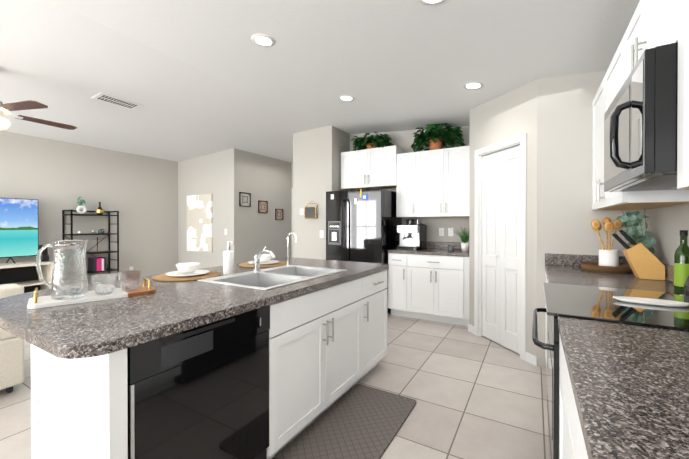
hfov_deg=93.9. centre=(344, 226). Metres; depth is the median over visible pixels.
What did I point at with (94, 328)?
island countertop
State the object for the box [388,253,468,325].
base cabinet
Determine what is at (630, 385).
countertop
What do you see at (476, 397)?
floor
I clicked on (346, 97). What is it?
recessed light
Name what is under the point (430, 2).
recessed light
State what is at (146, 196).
wall
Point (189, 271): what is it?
placemat
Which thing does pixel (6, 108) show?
ceiling fan
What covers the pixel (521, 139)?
door frame
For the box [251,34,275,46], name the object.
recessed light
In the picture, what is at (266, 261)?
placemat
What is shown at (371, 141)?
potted plant
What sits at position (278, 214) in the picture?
framed wall art
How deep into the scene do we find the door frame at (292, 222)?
7.47 m
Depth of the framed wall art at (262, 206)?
6.71 m
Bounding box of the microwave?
[604,42,677,191]
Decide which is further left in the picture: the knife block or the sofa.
the sofa
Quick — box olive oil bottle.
[674,230,688,292]
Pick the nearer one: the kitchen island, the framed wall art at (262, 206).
the kitchen island
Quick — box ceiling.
[0,0,639,162]
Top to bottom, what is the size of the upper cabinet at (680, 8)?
0.900 m
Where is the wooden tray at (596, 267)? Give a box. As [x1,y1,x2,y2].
[580,262,631,273]
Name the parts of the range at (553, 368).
kitchen range handle, range stovetop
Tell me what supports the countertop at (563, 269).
on the base cabinet at (546, 280)
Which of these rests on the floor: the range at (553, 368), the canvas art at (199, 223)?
the range at (553, 368)
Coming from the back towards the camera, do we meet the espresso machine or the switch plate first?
the switch plate
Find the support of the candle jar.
on the countertop at (438, 248)
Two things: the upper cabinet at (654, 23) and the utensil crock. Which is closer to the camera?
the upper cabinet at (654, 23)
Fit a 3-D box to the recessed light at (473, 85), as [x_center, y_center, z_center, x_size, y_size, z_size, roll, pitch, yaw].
[1.240,-1.352,3.098,0.189,0.020,0.190,0,0,31]
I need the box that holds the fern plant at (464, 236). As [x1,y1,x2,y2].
[450,227,468,250]
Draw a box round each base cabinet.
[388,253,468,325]
[545,276,547,369]
[559,333,569,458]
[567,381,587,458]
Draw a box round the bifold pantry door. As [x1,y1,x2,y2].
[482,145,519,353]
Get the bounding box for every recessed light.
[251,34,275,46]
[338,95,354,100]
[418,0,445,5]
[463,82,483,89]
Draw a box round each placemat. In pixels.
[153,262,220,281]
[239,254,286,267]
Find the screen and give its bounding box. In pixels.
[0,198,38,263]
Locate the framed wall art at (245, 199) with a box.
[239,192,250,206]
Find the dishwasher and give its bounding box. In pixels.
[127,305,269,458]
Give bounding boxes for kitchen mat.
[273,384,415,458]
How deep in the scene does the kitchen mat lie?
1.97 m
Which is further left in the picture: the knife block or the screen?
the screen
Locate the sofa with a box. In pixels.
[0,284,24,392]
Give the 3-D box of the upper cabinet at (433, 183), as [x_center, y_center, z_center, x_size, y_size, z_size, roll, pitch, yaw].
[1.283,-0.583,4.512,1.058,0.913,0.385,0,0,31]
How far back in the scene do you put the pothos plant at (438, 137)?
4.42 m
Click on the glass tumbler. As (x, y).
(103, 284)
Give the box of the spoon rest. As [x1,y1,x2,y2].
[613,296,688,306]
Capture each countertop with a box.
[0,257,388,358]
[388,242,468,256]
[545,253,683,293]
[558,316,688,458]
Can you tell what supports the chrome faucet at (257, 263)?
on the island countertop at (94, 328)
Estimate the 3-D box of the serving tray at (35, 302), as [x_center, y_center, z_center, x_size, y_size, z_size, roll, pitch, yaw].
[-1.204,0.312,1.566,0.480,0.065,0.200,0,0,-42]
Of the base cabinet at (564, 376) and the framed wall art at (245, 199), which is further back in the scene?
the framed wall art at (245, 199)
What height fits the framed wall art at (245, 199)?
0.270 m
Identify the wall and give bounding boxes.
[0,70,688,367]
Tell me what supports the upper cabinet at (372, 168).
attached to the wall
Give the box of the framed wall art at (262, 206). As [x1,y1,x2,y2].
[258,200,267,212]
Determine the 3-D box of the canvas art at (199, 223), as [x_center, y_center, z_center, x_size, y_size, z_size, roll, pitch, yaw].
[-2.967,-0.060,6.579,0.800,1.160,0.036,0,0,31]
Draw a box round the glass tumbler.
[91,270,140,294]
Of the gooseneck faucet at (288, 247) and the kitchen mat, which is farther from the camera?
the gooseneck faucet at (288, 247)
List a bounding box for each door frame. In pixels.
[292,188,292,256]
[474,133,526,360]
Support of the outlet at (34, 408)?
attached to the kitchen island
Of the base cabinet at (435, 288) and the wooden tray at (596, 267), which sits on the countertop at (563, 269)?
the wooden tray at (596, 267)
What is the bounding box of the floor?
[0,312,548,458]
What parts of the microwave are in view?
mounted microwave handle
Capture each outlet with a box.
[31,393,38,424]
[439,228,443,235]
[448,228,452,235]
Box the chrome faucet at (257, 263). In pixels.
[252,247,274,271]
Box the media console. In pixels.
[0,261,53,292]
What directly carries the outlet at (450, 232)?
attached to the wall
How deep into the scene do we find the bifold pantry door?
3.33 m
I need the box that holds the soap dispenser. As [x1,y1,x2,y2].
[223,241,233,274]
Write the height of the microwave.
0.439 m
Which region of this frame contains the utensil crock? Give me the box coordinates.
[591,217,621,266]
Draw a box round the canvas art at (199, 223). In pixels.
[187,194,212,251]
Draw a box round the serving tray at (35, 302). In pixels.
[27,277,154,308]
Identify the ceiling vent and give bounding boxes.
[91,92,142,109]
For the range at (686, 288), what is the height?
0.200 m
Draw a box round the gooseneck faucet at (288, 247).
[287,233,296,265]
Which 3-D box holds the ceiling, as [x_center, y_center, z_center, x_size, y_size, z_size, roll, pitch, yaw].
[-1.464,-1.498,3.337,7.600,0.511,10.600,0,0,31]
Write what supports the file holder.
attached to the wall
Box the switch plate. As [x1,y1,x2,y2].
[320,230,323,237]
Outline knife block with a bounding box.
[612,229,664,279]
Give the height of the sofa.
0.800 m
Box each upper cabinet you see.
[341,145,403,189]
[396,146,469,217]
[592,44,688,210]
[620,0,671,88]
[668,0,688,195]
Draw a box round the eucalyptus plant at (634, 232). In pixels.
[616,209,655,253]
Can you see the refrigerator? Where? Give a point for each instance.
(392, 221)
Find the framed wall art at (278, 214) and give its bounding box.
[275,209,282,219]
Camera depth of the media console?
4.81 m
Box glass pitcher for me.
[35,238,89,299]
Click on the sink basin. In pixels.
(269, 278)
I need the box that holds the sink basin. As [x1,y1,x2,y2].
[197,265,345,289]
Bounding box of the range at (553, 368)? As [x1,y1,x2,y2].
[532,282,688,458]
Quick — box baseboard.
[468,324,536,366]
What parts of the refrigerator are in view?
refrigerator handle, refrigerator door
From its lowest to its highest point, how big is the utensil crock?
0.404 m
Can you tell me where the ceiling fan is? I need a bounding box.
[0,100,76,129]
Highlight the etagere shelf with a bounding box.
[62,210,118,279]
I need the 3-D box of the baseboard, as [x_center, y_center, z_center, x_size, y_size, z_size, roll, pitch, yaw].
[-2.153,1.207,2.887,6.687,0.085,8.900,0,0,31]
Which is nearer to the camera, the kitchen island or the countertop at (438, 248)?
the kitchen island
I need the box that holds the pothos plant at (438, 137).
[411,123,464,151]
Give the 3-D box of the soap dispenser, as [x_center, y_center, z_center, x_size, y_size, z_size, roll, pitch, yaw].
[-0.815,0.223,2.277,0.088,0.236,0.072,0,0,31]
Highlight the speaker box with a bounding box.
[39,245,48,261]
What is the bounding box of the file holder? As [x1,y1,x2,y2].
[304,203,317,218]
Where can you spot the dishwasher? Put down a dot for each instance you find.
(200, 392)
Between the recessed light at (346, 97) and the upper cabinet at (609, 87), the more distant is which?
the recessed light at (346, 97)
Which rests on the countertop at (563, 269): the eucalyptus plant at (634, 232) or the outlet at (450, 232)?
the eucalyptus plant at (634, 232)
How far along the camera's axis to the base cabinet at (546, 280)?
2.78 m
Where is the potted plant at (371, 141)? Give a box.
[351,132,393,150]
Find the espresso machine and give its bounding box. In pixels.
[396,219,426,250]
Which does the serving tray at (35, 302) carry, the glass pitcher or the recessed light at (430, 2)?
the glass pitcher
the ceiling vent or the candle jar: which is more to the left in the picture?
the ceiling vent
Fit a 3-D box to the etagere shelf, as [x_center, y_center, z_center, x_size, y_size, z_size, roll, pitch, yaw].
[-4.303,0.485,5.478,0.335,1.500,0.680,0,0,31]
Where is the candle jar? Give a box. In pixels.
[448,245,453,250]
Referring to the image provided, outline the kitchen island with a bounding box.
[31,269,387,458]
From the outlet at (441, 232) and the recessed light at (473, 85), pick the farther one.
the outlet at (441, 232)
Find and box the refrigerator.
[326,188,401,312]
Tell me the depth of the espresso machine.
4.47 m
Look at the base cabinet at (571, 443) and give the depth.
0.79 m

